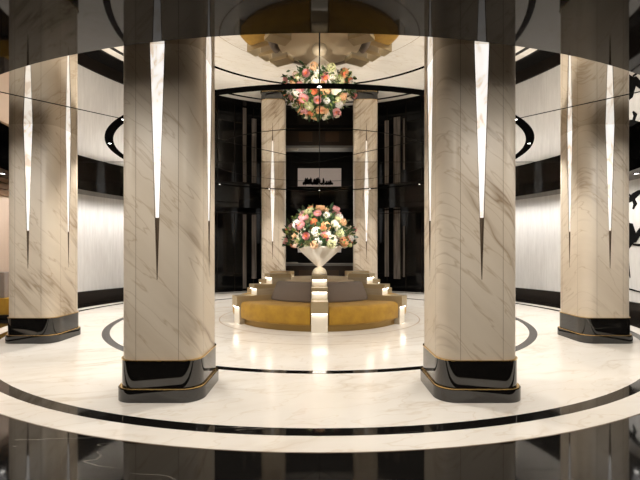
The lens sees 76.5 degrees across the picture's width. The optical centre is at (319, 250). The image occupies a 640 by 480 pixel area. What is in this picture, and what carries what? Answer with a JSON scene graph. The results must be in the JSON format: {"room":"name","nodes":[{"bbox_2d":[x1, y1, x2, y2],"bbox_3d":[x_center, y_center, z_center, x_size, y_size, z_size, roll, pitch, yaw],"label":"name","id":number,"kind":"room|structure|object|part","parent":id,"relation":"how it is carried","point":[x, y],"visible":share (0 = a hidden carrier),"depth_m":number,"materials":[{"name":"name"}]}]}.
{"room":"hotel lobby","nodes":[
{"label":"hotel lobby","id":0,"kind":"room"},
{"bbox_2d":[0,189,8,271],"bbox_3d":[-6.390,-0.054,7.595,0.490,2.871,4.267,0,0,-10],"label":"wall","id":1,"kind":"structure","parent":0,"point":[4,200],"depth_m":8.47,"materials":[{"name":"beige"}]},
{"bbox_2d":[0,189,8,196],"bbox_3d":[-6.288,-1.203,7.583,0.388,0.114,4.118,0,0,-10],"label":"trim","id":2,"kind":"structure","parent":1,"relation":"attached to","point":[2,192],"depth_m":8.39,"materials":[{"name":"brown"}]},
{"bbox_2d":[0,182,8,189],"bbox_3d":[-6.279,-1.336,7.585,0.407,0.114,4.118,0,0,-10],"label":"trim","id":3,"kind":"structure","parent":1,"relation":"attached to","point":[4,186],"depth_m":8.36,"materials":[{"name":"brown"}]},
{"bbox_2d":[0,177,8,183],"bbox_3d":[-6.269,-1.469,7.587,0.426,0.114,4.118,0,0,-10],"label":"trim","id":4,"kind":"structure","parent":1,"relation":"attached to","point":[2,180],"depth_m":8.36,"materials":[{"name":"brown"}]},
{"bbox_2d":[78,194,123,291],"bbox_3d":[-5.911,-0.054,11.420,0.405,2.871,3.707,0,0,25],"label":"wall","id":5,"kind":"structure","parent":0,"point":[100,219],"depth_m":11.22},
{"bbox_2d":[78,287,123,303],"bbox_3d":[-5.823,1.224,11.379,0.298,0.315,3.624,0,0,25],"label":"baseboard","id":6,"kind":"structure","parent":5,"relation":"attached to","point":[114,293],"depth_m":11.17,"materials":[{"name":"black stone"}]},
{"bbox_2d":[215,208,260,290],"bbox_3d":[-3.315,-0.054,14.236,4.211,2.871,0.481,0,0,-31],"label":"wall","id":7,"kind":"structure","parent":0,"point":[225,220],"depth_m":14.51,"materials":[{"name":"black paint"}]},
{"bbox_2d":[217,212,217,290],"bbox_3d":[-3.574,0.016,14.167,0.028,2.731,0.025,0,0,-33],"label":"trim","id":8,"kind":"structure","parent":7,"relation":"attached to","point":[217,212],"depth_m":14.16,"materials":[{"name":"brown metal"}]},
{"bbox_2d":[234,213,234,289],"bbox_3d":[-3.030,0.016,14.484,0.028,2.731,0.025,0,0,-27],"label":"trim","id":9,"kind":"structure","parent":7,"relation":"attached to","point":[234,213],"depth_m":14.47,"materials":[{"name":"brown metal"}]},
{"bbox_2d":[215,211,260,213],"bbox_3d":[-3.259,-1.362,14.141,4.118,0.025,0.402,0,0,-31],"label":"trim","id":10,"kind":"structure","parent":7,"relation":"attached to","point":[215,211],"depth_m":14.47,"materials":[{"name":"brown metal"}]},
{"bbox_2d":[243,214,245,287],"bbox_3d":[-2.697,0.013,14.609,0.127,2.660,0.029,0,0,-24],"label":"curtain strip","id":11,"kind":"object","parent":7,"relation":"attached to","point":[244,215],"visible":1,"depth_m":14.59,"materials":[{"name":"fabric"}]},
{"bbox_2d":[252,215,255,278],"bbox_3d":[-2.378,-0.158,14.744,0.165,2.318,0.030,0,0,-21],"label":"curtain strip","id":12,"kind":"object","parent":7,"relation":"attached to","point":[253,216],"visible":1,"depth_m":14.73,"materials":[{"name":"fabric"}]},
{"bbox_2d":[286,219,352,262],"bbox_3d":[0.000,-0.054,19.054,4.446,2.871,0.100,0,0,0],"label":"wall","id":13,"kind":"structure","parent":0,"point":[346,256],"depth_m":19.00,"materials":[{"name":"black"}]},
{"bbox_2d":[297,233,341,252],"bbox_3d":[0.000,-0.362,18.984,2.113,0.944,0.050,0,0,0],"label":"framed picture","id":14,"kind":"object","parent":13,"relation":"attached to","point":[298,251],"visible":0.04,"depth_m":18.98,"materials":[{"name":"black metal"}]},
{"bbox_2d":[0,33,639,197],"bbox_3d":[0.000,-1.930,8.664,11.820,0.060,11.820,0,0,0],"label":"ceiling","id":15,"kind":"structure","parent":0,"point":[92,81],"depth_m":5.30,"materials":[{"name":"white paint"}]},
{"bbox_2d":[105,84,533,190],"bbox_3d":[0.000,-1.897,8.664,8.109,0.006,8.109,0,0,0],"label":"trim","id":16,"kind":"structure","parent":15,"relation":"attached to","point":[109,134],"depth_m":4.85,"materials":[{"name":"black metal"}]},
{"bbox_2d":[1,33,637,197],"bbox_3d":[0.000,-1.898,7.449,10.042,0.004,10.042,0,0,45],"label":"trim","id":17,"kind":"structure","parent":15,"relation":"attached to","point":[319,33],"depth_m":5.60,"materials":[{"name":"black"}]},
{"bbox_2d":[215,128,423,180],"bbox_3d":[0.000,-1.898,8.664,4.765,0.004,4.765,0,0,0],"label":"trim","id":18,"kind":"structure","parent":15,"relation":"attached to","point":[303,128],"depth_m":6.61,"materials":[{"name":"black metal"}]},
{"bbox_2d":[0,0,639,218],"bbox_3d":[0.000,-1.725,8.664,35.000,0.470,35.000,0,0,0],"label":"ceiling","id":19,"kind":"structure","parent":0,"point":[31,31],"depth_m":2.67,"materials":[{"name":"black"}]},
{"bbox_2d":[0,289,639,479],"bbox_3d":[0.000,1.421,8.664,35.000,0.080,35.000,0,0,0],"label":"floor","id":20,"kind":"structure","parent":0,"point":[83,370],"depth_m":3.47,"materials":[{"name":"stone"}]},
{"bbox_2d":[0,272,8,318],"bbox_3d":[-6.196,0.906,8.945,0.626,0.950,1.469,0,0,0],"label":"bench","id":21,"kind":"object","parent":20,"relation":"on","point":[4,276],"visible":0.07,"depth_m":8.22,"materials":[{"name":"yellow fabric"}]},
{"bbox_3d":[-6.196,1.125,8.945,0.626,0.342,1.469,0,0,0],"label":"seat","id":22,"kind":"part","parent":21,"relation":"part of","materials":[{"name":"fabric"}]},
{"bbox_3d":[-6.426,0.693,8.944,0.155,0.522,1.470,0,0,3],"label":"backrest","id":23,"kind":"part","parent":21,"relation":"part of","materials":[{"name":"beige fabric"}]},
{"bbox_2d":[5,124,80,343],"bbox_3d":[-4.362,-0.259,6.449,0.817,3.281,0.817,0,0,0],"label":"marble column","id":24,"kind":"structure","parent":20,"relation":"on","point":[43,158],"depth_m":6.08,"materials":[{"name":"brown stone"}]},
{"bbox_3d":[-4.362,-1.102,6.083,0.133,1.592,0.007,0,0,0],"label":"light panel","id":25,"kind":"part","parent":24,"relation":"part of","materials":[{"name":"white"}]},
{"bbox_3d":[-4.362,1.262,6.449,0.801,0.011,0.801,0,0,0],"label":"gold trim","id":26,"kind":"part","parent":24,"relation":"part of","materials":[{"name":"brown metal"}]},
{"bbox_3d":[-4.362,1.006,6.449,0.777,0.009,0.777,0,0,0],"label":"gold trim","id":27,"kind":"part","parent":24,"relation":"part of","materials":[{"name":"brown metal"}]},
{"bbox_3d":[-3.997,-1.102,6.449,0.007,1.592,0.133,0,0,0],"label":"light panel","id":28,"kind":"part","parent":24,"relation":"part of","materials":[{"name":"white glass"}]},
{"bbox_2d":[118,44,218,402],"bbox_3d":[-1.488,-0.259,4.095,0.817,3.281,0.817,0,0,0],"label":"marble column","id":29,"kind":"structure","parent":20,"relation":"on","point":[169,356],"depth_m":3.72,"materials":[{"name":"brown stone"}]},
{"bbox_3d":[-1.488,-1.102,3.729,0.133,1.592,0.007,0,0,0],"label":"light panel","id":30,"kind":"part","parent":29,"relation":"part of","materials":[{"name":"white"}]},
{"bbox_3d":[-1.488,1.262,4.095,0.801,0.011,0.801,0,0,0],"label":"gold trim","id":31,"kind":"part","parent":29,"relation":"part of","materials":[{"name":"brown metal"}]},
{"bbox_3d":[-1.488,1.006,4.095,0.777,0.009,0.777,0,0,0],"label":"gold trim","id":32,"kind":"part","parent":29,"relation":"part of","materials":[{"name":"brown"}]},
{"bbox_3d":[-1.122,-1.102,4.095,0.007,1.592,0.225,0,0,0],"label":"light panel","id":33,"kind":"part","parent":29,"relation":"part of","materials":[{"name":"white glass"}]},
{"bbox_2d":[261,191,285,278],"bbox_3d":[-1.488,-0.259,13.233,0.817,3.281,0.817,0,0,0],"label":"marble column","id":34,"kind":"structure","parent":20,"relation":"on","point":[273,203],"depth_m":12.86,"materials":[{"name":"beige stone"}]},
{"bbox_3d":[-1.488,-1.102,12.868,0.133,1.592,0.007,0,0,0],"label":"light panel","id":35,"kind":"part","parent":34,"relation":"part of","materials":[{"name":"white glass"}]},
{"bbox_2d":[232,270,406,332],"bbox_3d":[0.000,0.914,8.664,3.626,0.934,3.736,0,0,0],"label":"banquette","id":36,"kind":"object","parent":20,"relation":"on","point":[316,303],"visible":0.99,"depth_m":7.50,"materials":[{"name":"fabric"}]},
{"bbox_2d":[241,300,310,325],"bbox_3d":[-0.677,1.108,7.491,1.526,0.319,0.917,0,0,30],"label":"seat cushion","id":37,"kind":"object","parent":36,"relation":"on","point":[268,312],"depth_m":7.09,"materials":[{"name":"fabric"}]},
{"bbox_3d":[-0.517,0.771,7.768,0.911,0.365,0.318,0,0,30],"label":"backrest","id":38,"kind":"part","parent":36,"relation":"part of","materials":[{"name":"beige fabric"}]},
{"bbox_2d":[296,247,342,273],"bbox_3d":[0.000,0.243,8.664,0.996,0.665,0.996,0,0,0],"label":"vase","id":39,"kind":"object","parent":36,"relation":"on","point":[319,256],"visible":0.79,"depth_m":8.43,"materials":[{"name":"beige stone"}]},
{"bbox_2d":[282,203,358,248],"bbox_3d":[0.013,-0.502,8.678,1.675,1.037,1.628,0,0,0],"label":"flower arrangement","id":40,"kind":"object","parent":39,"relation":"in","point":[320,230],"visible":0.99,"depth_m":8.28,"materials":[{"name":"multicoloured plant"}]},
{"bbox_3d":[0.517,0.771,7.768,0.911,0.365,0.318,0,0,-30],"label":"backrest","id":41,"kind":"part","parent":36,"relation":"part of","materials":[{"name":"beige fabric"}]},
{"bbox_2d":[328,300,397,325],"bbox_3d":[0.677,1.108,7.491,1.526,0.319,0.917,0,0,-30],"label":"seat cushion","id":42,"kind":"object","parent":36,"relation":"on","point":[340,312],"depth_m":7.09,"materials":[{"name":"fabric"}]},
{"bbox_2d":[102,298,536,373],"bbox_3d":[0.000,1.421,8.664,8.197,0.080,8.197,0,0,0],"label":"trim","id":43,"kind":"structure","parent":20,"relation":"on","point":[106,336],"depth_m":4.77,"materials":[{"name":"black stone"}]},
{"bbox_2d":[286,263,352,275],"bbox_3d":[0.000,0.954,17.380,3.078,0.855,0.700,0,0,0],"label":"reception desk","id":44,"kind":"object","parent":20,"relation":"on","point":[300,269],"visible":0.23,"depth_m":17.10,"materials":[{"name":"brown"}]},
{"bbox_3d":[-0.589,1.020,17.115,0.570,0.418,0.020,0,0,0],"label":"panel","id":45,"kind":"part","parent":44,"relation":"part of","materials":[{"name":"brown wood"}]},
{"bbox_2d":[286,263,352,265],"bbox_3d":[0.000,0.574,17.380,3.078,0.095,0.700,0,0,0],"label":"countertop","id":46,"kind":"structure","parent":44,"relation":"on","point":[287,264],"depth_m":17.03,"materials":[{"name":"grey stone"}]},
{"bbox_3d":[0.532,1.020,17.115,0.570,0.418,0.020,0,0,0],"label":"panel","id":47,"kind":"part","parent":44,"relation":"part of","materials":[{"name":"brown wood"}]},
{"bbox_2d":[219,311,419,335],"bbox_3d":[0.000,1.421,8.664,4.172,0.080,4.172,0,0,0],"label":"trim","id":48,"kind":"structure","parent":20,"relation":"on","point":[232,311],"depth_m":7.19,"materials":[{"name":"gold metal"}]},
{"bbox_2d":[216,306,422,344],"bbox_3d":[0.000,1.421,8.664,5.369,0.080,5.369,0,0,0],"label":"trim","id":49,"kind":"structure","parent":20,"relation":"on","point":[228,306],"depth_m":6.13,"materials":[{"name":"brown stone"}]},
{"bbox_2d":[0,292,639,435],"bbox_3d":[0.000,1.421,8.664,11.267,0.080,11.267,0,0,0],"label":"trim","id":50,"kind":"structure","parent":20,"relation":"on","point":[5,388],"depth_m":3.27,"materials":[{"name":"black stone"}]},
{"bbox_2d":[0,292,639,452],"bbox_3d":[0.000,1.421,8.664,11.780,0.080,11.780,0,0,0],"label":"trim","id":51,"kind":"structure","parent":20,"relation":"on","point":[219,292],"depth_m":2.90,"materials":[{"name":"black stone"}]},
{"bbox_2d":[353,191,377,278],"bbox_3d":[1.488,-0.259,13.233,0.817,3.281,0.817,0,0,0],"label":"marble column","id":52,"kind":"structure","parent":20,"relation":"on","point":[365,203],"depth_m":12.86,"materials":[{"name":"beige stone"}]},
{"bbox_3d":[1.488,-1.102,12.868,0.133,1.592,0.007,0,0,0],"label":"light panel","id":53,"kind":"part","parent":52,"relation":"part of","materials":[{"name":"white"}]},
{"bbox_2d":[420,44,520,402],"bbox_3d":[1.488,-0.259,4.095,0.817,3.281,0.817,0,0,0],"label":"marble column","id":54,"kind":"structure","parent":20,"relation":"on","point":[469,356],"depth_m":3.72,"materials":[{"name":"beige stone"}]},
{"bbox_3d":[1.122,-1.102,4.095,0.007,1.592,0.225,0,0,0],"label":"light panel","id":55,"kind":"part","parent":54,"relation":"part of","materials":[{"name":"white glass"}]},
{"bbox_3d":[1.488,1.262,4.095,0.801,0.011,0.801,0,0,0],"label":"gold trim","id":56,"kind":"part","parent":54,"relation":"part of","materials":[{"name":"brown metal"}]},
{"bbox_3d":[1.488,1.006,4.095,0.777,0.009,0.777,0,0,0],"label":"gold trim","id":57,"kind":"part","parent":54,"relation":"part of","materials":[{"name":"brown"}]},
{"bbox_3d":[1.488,-1.102,3.729,0.133,1.592,0.007,0,0,0],"label":"light panel","id":58,"kind":"part","parent":54,"relation":"part of","materials":[{"name":"white"}]},
{"bbox_2d":[557,124,632,343],"bbox_3d":[4.347,-0.259,6.449,0.817,3.281,0.817,0,0,0],"label":"marble column","id":59,"kind":"structure","parent":20,"relation":"on","point":[594,157],"depth_m":6.08,"materials":[{"name":"beige stone"}]},
{"bbox_3d":[3.981,-1.102,6.449,0.007,1.592,0.133,0,0,0],"label":"light panel","id":60,"kind":"part","parent":59,"relation":"part of","materials":[{"name":"white glass"}]},
{"bbox_3d":[4.347,1.262,6.449,0.801,0.011,0.801,0,0,0],"label":"gold trim","id":61,"kind":"part","parent":59,"relation":"part of","materials":[{"name":"brown metal"}]},
{"bbox_3d":[4.347,1.006,6.449,0.777,0.009,0.777,0,0,0],"label":"gold trim","id":62,"kind":"part","parent":59,"relation":"part of","materials":[{"name":"brown metal"}]},
{"bbox_3d":[4.347,-1.102,6.083,0.133,1.592,0.007,0,0,0],"label":"light panel","id":63,"kind":"part","parent":59,"relation":"part of","materials":[{"name":"white"}]},
{"bbox_2d":[378,208,423,290],"bbox_3d":[3.315,-0.054,14.236,4.211,2.871,0.481,0,0,31],"label":"wall","id":64,"kind":"structure","parent":0,"point":[411,221],"depth_m":14.46,"materials":[{"name":"black paint"}]},
{"bbox_2d":[385,210,388,276],"bbox_3d":[2.437,-0.272,14.720,0.146,2.394,0.029,0,0,22],"label":"curtain strip","id":65,"kind":"object","parent":64,"relation":"attached to","point":[386,211],"visible":1,"depth_m":14.70,"materials":[{"name":"fabric"}]},
{"bbox_2d":[394,210,399,278],"bbox_3d":[2.779,-0.234,14.571,0.236,2.470,0.030,0,0,25],"label":"curtain strip","id":66,"kind":"object","parent":64,"relation":"attached to","point":[396,212],"visible":1,"depth_m":14.55,"materials":[{"name":"fabric"}]},
{"bbox_2d":[378,211,423,213],"bbox_3d":[3.259,-1.362,14.141,4.118,0.025,0.402,0,0,31],"label":"trim","id":67,"kind":"structure","parent":64,"relation":"attached to","point":[421,211],"depth_m":14.44,"materials":[{"name":"brown metal"}]},
{"bbox_2d":[403,226,404,276],"bbox_3d":[3.006,0.013,14.459,0.054,1.824,0.029,0,0,27],"label":"curtain strip","id":68,"kind":"object","parent":64,"relation":"attached to","point":[403,226],"visible":1,"depth_m":14.44,"materials":[{"name":"fabric"}]},
{"bbox_2d":[421,212,421,290],"bbox_3d":[3.574,0.016,14.167,0.028,2.731,0.025,0,0,33],"label":"trim","id":69,"kind":"structure","parent":64,"relation":"attached to","point":[421,212],"depth_m":14.16,"materials":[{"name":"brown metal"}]},
{"bbox_2d":[515,178,639,302],"bbox_3d":[6.032,-0.054,9.351,1.306,2.871,7.617,0,0,-6],"label":"wall","id":70,"kind":"structure","parent":0,"point":[538,219],"depth_m":11.08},
{"bbox_2d":[515,287,639,318],"bbox_3d":[5.939,1.224,9.341,1.193,0.315,7.447,0,0,-6],"label":"baseboard","id":71,"kind":"structure","parent":70,"relation":"attached to","point":[520,293],"depth_m":10.96,"materials":[{"name":"black stone"}]},
{"bbox_2d":[629,190,639,292],"bbox_3d":[6.538,-0.188,8.279,0.047,2.125,1.345,0,0,3],"label":"calligraphy","id":72,"kind":"object","parent":70,"relation":"attached to","point":[634,236],"visible":0.6,"depth_m":8.48,"materials":[{"name":"black"}]}
]}

